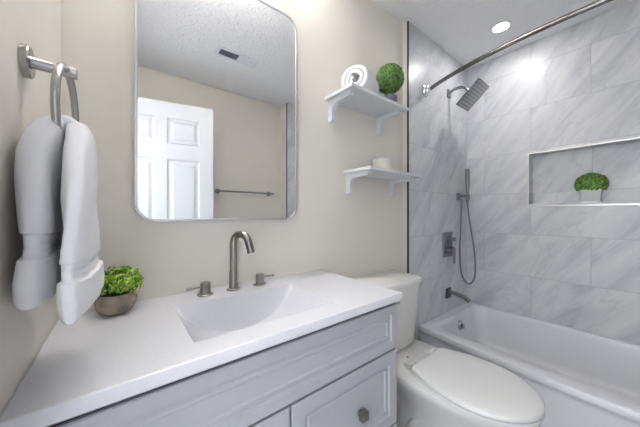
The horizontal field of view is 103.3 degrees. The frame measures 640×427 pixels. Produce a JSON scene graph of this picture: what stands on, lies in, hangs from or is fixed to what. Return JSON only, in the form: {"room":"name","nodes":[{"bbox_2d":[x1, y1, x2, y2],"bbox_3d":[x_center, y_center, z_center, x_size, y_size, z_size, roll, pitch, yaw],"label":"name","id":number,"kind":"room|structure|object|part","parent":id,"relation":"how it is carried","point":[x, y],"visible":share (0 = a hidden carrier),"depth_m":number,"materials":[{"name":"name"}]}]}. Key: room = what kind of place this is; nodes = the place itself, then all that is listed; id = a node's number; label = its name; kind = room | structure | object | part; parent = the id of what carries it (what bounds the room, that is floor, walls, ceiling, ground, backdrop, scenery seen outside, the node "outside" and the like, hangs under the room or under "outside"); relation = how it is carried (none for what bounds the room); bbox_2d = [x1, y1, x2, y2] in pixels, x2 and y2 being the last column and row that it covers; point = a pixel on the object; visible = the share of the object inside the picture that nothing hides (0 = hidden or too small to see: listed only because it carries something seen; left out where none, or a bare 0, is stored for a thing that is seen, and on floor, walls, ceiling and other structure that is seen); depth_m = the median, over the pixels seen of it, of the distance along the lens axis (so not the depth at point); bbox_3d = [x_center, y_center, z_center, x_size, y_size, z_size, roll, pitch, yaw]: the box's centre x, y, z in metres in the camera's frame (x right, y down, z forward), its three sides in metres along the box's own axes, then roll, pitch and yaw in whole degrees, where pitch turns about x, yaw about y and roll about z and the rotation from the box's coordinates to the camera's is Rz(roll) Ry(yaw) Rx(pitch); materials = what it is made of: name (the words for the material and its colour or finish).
{"room":"bathroom","nodes":[
{"label":"bathroom","id":0,"kind":"room"},
{"bbox_2d":[0,0,60,415],"bbox_3d":[-0.202,-0.069,-0.057,0.120,2.417,1.840,0,0,-38],"label":"wall","id":1,"kind":"structure","parent":0,"point":[36,24],"depth_m":0.41,"materials":[{"name":"white paint"}]},
{"bbox_2d":[18,43,78,128],"bbox_3d":[-0.482,-0.194,0.454,0.068,0.191,0.171,0,0,-38],"label":"towel ring","id":2,"kind":"object","parent":1,"relation":"attached to","point":[28,64],"visible":0.66,"depth_m":0.43,"materials":[{"name":"grey metal"}]},
{"bbox_3d":[-0.505,-0.262,0.437,0.010,0.054,0.054,0,0,-38],"label":"wall plate","id":3,"kind":"part","parent":2,"relation":"part of","materials":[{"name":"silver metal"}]},
{"bbox_3d":[-0.478,-0.262,0.457,0.058,0.023,0.023,0,0,-38],"label":"post","id":4,"kind":"part","parent":2,"relation":"part of","materials":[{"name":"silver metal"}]},
{"bbox_2d":[12,115,103,323],"bbox_3d":[-0.447,-0.006,0.444,0.099,0.328,0.246,0,0,-38],"label":"hand towel","id":5,"kind":"object","parent":2,"relation":"hanging from","point":[56,168],"visible":0.98,"depth_m":0.38,"materials":[{"name":"white fabric"}]},
{"bbox_2d":[61,0,466,340],"bbox_3d":[0.285,-0.069,1.544,2.861,2.417,0.160,0,0,-38],"label":"wall","id":6,"kind":"structure","parent":0,"point":[359,233],"depth_m":1.29,"materials":[{"name":"white paint"}]},
{"bbox_2d":[134,0,296,221],"bbox_3d":[-0.348,-0.431,0.980,0.601,0.914,0.026,0,0,-38],"label":"wall mirror","id":7,"kind":"object","parent":6,"relation":"attached to","point":[215,81],"visible":1,"depth_m":0.94,"materials":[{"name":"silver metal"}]},
{"bbox_2d":[325,82,408,136],"bbox_3d":[0.264,-0.533,1.355,0.454,0.124,0.190,0,0,-38],"label":"wall shelf","id":8,"kind":"object","parent":6,"relation":"attached to","point":[355,97],"visible":1,"depth_m":1.32,"materials":[{"name":"white paint"}]},
{"bbox_2d":[341,65,378,93],"bbox_3d":[0.212,-0.673,1.316,0.148,0.126,0.166,0,0,34],"label":"rolled towel","id":9,"kind":"object","parent":8,"relation":"on","point":[359,75],"visible":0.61,"depth_m":1.25,"materials":[{"name":"white fabric"}]},
{"bbox_2d":[376,62,404,101],"bbox_3d":[0.403,-0.731,1.465,0.166,0.271,0.164,0,0,-38],"label":"topiary plant","id":10,"kind":"object","parent":8,"relation":"on","point":[390,78],"visible":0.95,"depth_m":1.42,"materials":[{"name":"green plant"}]},
{"bbox_3d":[0.404,-0.636,1.466,0.084,0.082,0.084,0,0,-38],"label":"pot","id":11,"kind":"part","parent":10,"relation":"part of","materials":[{"name":"ceramic"}]},
{"bbox_2d":[344,166,421,196],"bbox_3d":[0.368,-0.170,1.437,0.464,0.124,0.190,0,0,-38],"label":"wall shelf","id":12,"kind":"object","parent":6,"relation":"attached to","point":[395,177],"visible":1,"depth_m":1.37,"materials":[{"name":"white paint"}]},
{"bbox_2d":[373,158,392,169],"bbox_3d":[0.363,-0.273,1.459,0.112,0.081,0.112,0,0,-38],"label":"candle jar","id":13,"kind":"object","parent":12,"relation":"on","point":[387,163],"visible":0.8,"depth_m":1.41,"materials":[{"name":"beige glass"}]},
{"bbox_3d":[0.363,-0.304,1.459,0.112,0.017,0.112,0,0,-38],"label":"jar lid","id":14,"kind":"part","parent":13,"relation":"part of","materials":[{"name":"white"}]},
{"bbox_2d":[407,21,408,272],"bbox_3d":[0.584,-0.069,1.679,0.008,2.417,0.012,0,0,-38],"label":"trim","id":15,"kind":"structure","parent":6,"relation":"attached to","point":[407,21],"depth_m":1.67,"materials":[{"name":"grey metal"}]},
{"bbox_2d":[442,232,455,263],"bbox_3d":[1.027,0.267,1.981,0.150,0.243,0.066,0,0,-38],"label":"shower valve","id":16,"kind":"object","parent":6,"relation":"attached to","point":[448,249],"visible":1,"depth_m":1.97,"materials":[{"name":"grey metal"}]},
{"bbox_3d":[1.010,0.242,2.003,0.150,0.195,0.010,0,0,-38],"label":"plate","id":17,"kind":"part","parent":16,"relation":"part of","materials":[{"name":"grey metal"}]},
{"bbox_3d":[1.032,0.322,1.982,0.060,0.133,0.053,0,0,-38],"label":"lever","id":18,"kind":"part","parent":16,"relation":"part of","materials":[{"name":"grey metal"}]},
{"bbox_3d":[1.034,0.198,1.981,0.052,0.052,0.057,0,0,-38],"label":"diverter knob","id":19,"kind":"part","parent":16,"relation":"part of","materials":[{"name":"grey metal"}]},
{"bbox_2d":[446,287,470,302],"bbox_3d":[1.070,0.629,1.950,0.070,0.078,0.168,0,0,-38],"label":"tub spout","id":20,"kind":"object","parent":6,"relation":"attached to","point":[449,291],"visible":1,"depth_m":1.96,"materials":[{"name":"grey metal"}]},
{"bbox_3d":[1.022,0.629,2.012,0.070,0.078,0.012,0,0,-38],"label":"wall plate","id":21,"kind":"part","parent":20,"relation":"part of","materials":[{"name":"grey metal"}]},
{"bbox_2d":[456,169,475,284],"bbox_3d":[1.218,0.096,2.100,0.216,0.957,0.102,0,0,-16],"label":"shower","id":22,"kind":"object","parent":6,"relation":"attached to","point":[466,196],"visible":1,"depth_m":2.12,"materials":[{"name":"grey metal"}]},
{"bbox_2d":[447,77,489,110],"bbox_3d":[1.109,-0.901,1.925,0.200,0.179,0.256,0,0,-38],"label":"shower","id":23,"kind":"object","parent":6,"relation":"attached to","point":[479,87],"visible":1,"depth_m":1.88,"materials":[{"name":"grey metal"}]},
{"bbox_3d":[1.083,-0.941,1.956,0.022,0.097,0.170,0,0,-40],"label":"arm","id":24,"kind":"part","parent":23,"relation":"part of","materials":[{"name":"grey metal"}]},
{"bbox_2d":[423,0,612,96],"bbox_3d":[1.166,-0.872,1.157,0.183,0.064,1.533,0,0,-38],"label":"shower curtain rod","id":25,"kind":"object","parent":6,"relation":"attached to","point":[426,89],"visible":1,"depth_m":1.24,"materials":[{"name":"silver metal"}]},
{"bbox_2d":[372,0,632,68],"bbox_3d":[0.506,-1.327,0.333,4.107,0.100,3.100,0,0,-38],"label":"ceiling","id":26,"kind":"structure","parent":0,"point":[461,28],"depth_m":1.65,"materials":[{"name":"white paint"}]},
{"bbox_2d":[490,20,511,33],"bbox_3d":[1.236,-1.274,1.730,0.124,0.006,0.124,0,0,-38],"label":"recessed light","id":27,"kind":"object","parent":26,"relation":"in","point":[502,26],"visible":1,"depth_m":1.73,"materials":[{"name":"white"}]},
{"bbox_2d":[467,0,639,344],"bbox_3d":[1.855,-0.069,1.697,0.200,2.417,1.555,0,0,-38],"label":"wall","id":28,"kind":"structure","parent":0,"point":[577,267],"depth_m":1.78,"materials":[{"name":"tile"}]},
{"bbox_2d":[527,137,639,206],"bbox_3d":[1.769,-0.254,1.644,0.007,0.403,0.668,0,0,-38],"label":"trim","id":29,"kind":"structure","parent":28,"relation":"attached to","point":[634,137],"depth_m":1.73,"materials":[{"name":"white"}]},
{"bbox_2d":[529,201,639,205],"bbox_3d":[1.803,-0.066,1.671,0.090,0.016,0.648,0,0,-38],"label":"trim","id":30,"kind":"structure","parent":28,"relation":"attached to","point":[630,201],"depth_m":1.65,"materials":[{"name":"stone"}]},
{"bbox_2d":[574,172,608,202],"bbox_3d":[1.794,-0.174,1.675,0.088,0.199,0.162,0,0,-38],"label":"plant","id":31,"kind":"object","parent":30,"relation":"on","point":[591,186],"visible":0.99,"depth_m":1.65,"materials":[{"name":"green plant"}]},
{"bbox_3d":[1.795,-0.120,1.676,0.062,0.080,0.101,0,0,-38],"label":"pot","id":32,"kind":"part","parent":31,"relation":"part of","materials":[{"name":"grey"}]},
{"bbox_2d":[532,141,639,203],"bbox_3d":[1.863,-0.254,1.718,0.062,0.403,0.668,0,0,-38],"label":"wall niche","id":33,"kind":"object","parent":28,"relation":"in","point":[554,175],"visible":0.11,"depth_m":1.73,"materials":[{"name":"tile"}]},
{"bbox_3d":[0.506,1.190,0.333,4.107,0.100,3.100,0,0,-38],"label":"floor","id":34,"kind":"structure","parent":0,"visible":0},
{"bbox_2d":[49,303,396,426],"bbox_3d":[-0.212,0.723,0.798,0.906,0.834,0.476,0,0,-38],"label":"vanity cabinet","id":35,"kind":"object","parent":34,"relation":"on","point":[344,373],"visible":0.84,"depth_m":0.64,"materials":[{"name":"grey paint"}]},
{"bbox_2d":[0,270,402,426],"bbox_3d":[-0.214,0.350,0.801,0.919,0.142,0.472,0,0,-38],"label":"countertop","id":36,"kind":"structure","parent":35,"relation":"on","point":[93,362],"depth_m":0.57,"materials":[{"name":"white stone"}]},
{"bbox_2d":[94,266,143,315],"bbox_3d":[-0.567,0.213,0.720,0.113,0.131,0.113,0,0,-38],"label":"potted plant","id":37,"kind":"object","parent":36,"relation":"on","point":[118,295],"visible":0.94,"depth_m":0.69,"materials":[{"name":"green plant"}]},
{"bbox_3d":[-0.573,0.251,0.713,0.096,0.057,0.091,0,0,-38],"label":"pot","id":38,"kind":"part","parent":37,"relation":"part of","materials":[{"name":"grey stone"}]},
{"bbox_2d":[187,230,273,296],"bbox_3d":[-0.300,0.170,0.914,0.317,0.218,0.110,0,0,-38],"label":"faucet","id":39,"kind":"object","parent":36,"relation":"on","point":[205,287],"visible":1,"depth_m":0.92,"materials":[{"name":"silver metal"}]},
{"bbox_3d":[-0.421,0.249,0.851,0.048,0.010,0.010,0,0,-43],"label":"lever","id":40,"kind":"part","parent":39,"relation":"part of","materials":[{"name":"silver metal"}]},
{"bbox_3d":[-0.396,0.258,0.875,0.053,0.042,0.053,0,0,-38],"label":"handle","id":41,"kind":"part","parent":39,"relation":"part of","materials":[{"name":"silver metal"}]},
{"bbox_3d":[-0.287,0.170,0.927,0.118,0.218,0.049,0,0,16],"label":"spout","id":42,"kind":"part","parent":39,"relation":"part of","materials":[{"name":"silver metal"}]},
{"bbox_3d":[-0.236,0.258,0.996,0.053,0.042,0.053,0,0,-38],"label":"handle","id":43,"kind":"part","parent":39,"relation":"part of","materials":[{"name":"silver metal"}]},
{"bbox_3d":[-0.171,0.760,0.571,0.228,0.549,0.020,0,0,-38],"label":"door","id":44,"kind":"part","parent":35,"relation":"part of","materials":[{"name":"grey paint"}]},
{"bbox_3d":[0.097,0.616,0.781,0.440,0.259,0.020,0,0,-38],"label":"drawer","id":45,"kind":"part","parent":35,"relation":"part of","materials":[{"name":"grey paint"}]},
{"bbox_3d":[0.134,0.627,0.789,0.028,0.027,0.028,0,0,-38],"label":"knob","id":46,"kind":"part","parent":35,"relation":"part of","materials":[{"name":"silver metal"}]},
{"bbox_2d":[353,270,544,426],"bbox_3d":[0.543,0.747,1.188,0.406,0.786,0.775,0,0,-38],"label":"toilet","id":47,"kind":"object","parent":34,"relation":"on","point":[437,387],"visible":0.85,"depth_m":1.07,"materials":[{"name":"white ceramic"}]},
{"bbox_3d":[0.376,0.371,1.402,0.406,0.034,0.231,0,0,-38],"label":"tank lid","id":48,"kind":"part","parent":47,"relation":"part of","materials":[{"name":"white ceramic"}]},
{"bbox_3d":[0.372,0.555,1.406,0.380,0.334,0.220,0,0,-38],"label":"tank","id":49,"kind":"part","parent":47,"relation":"part of","materials":[{"name":"white ceramic"}]},
{"bbox_3d":[0.650,0.715,1.058,0.380,0.013,0.438,0,0,-38],"label":"seat","id":50,"kind":"part","parent":47,"relation":"part of","materials":[{"name":"white plastic"}]},
{"bbox_3d":[0.650,0.695,1.057,0.382,0.021,0.437,0,0,-38],"label":"lid","id":51,"kind":"part","parent":47,"relation":"part of","materials":[{"name":"white plastic"}]},
{"bbox_2d":[419,302,639,426],"bbox_3d":[1.446,0.956,1.377,0.835,0.368,1.531,0,0,-38],"label":"bathtub","id":52,"kind":"object","parent":34,"relation":"on","point":[582,378],"visible":0.76,"depth_m":1.56,"materials":[{"name":"white ceramic"}]},
{"bbox_3d":[1.078,0.852,1.925,0.072,0.072,0.042,0,0,-38],"label":"overflow plate","id":53,"kind":"part","parent":52,"relation":"part of","materials":[{"name":"grey metal"}]}
]}

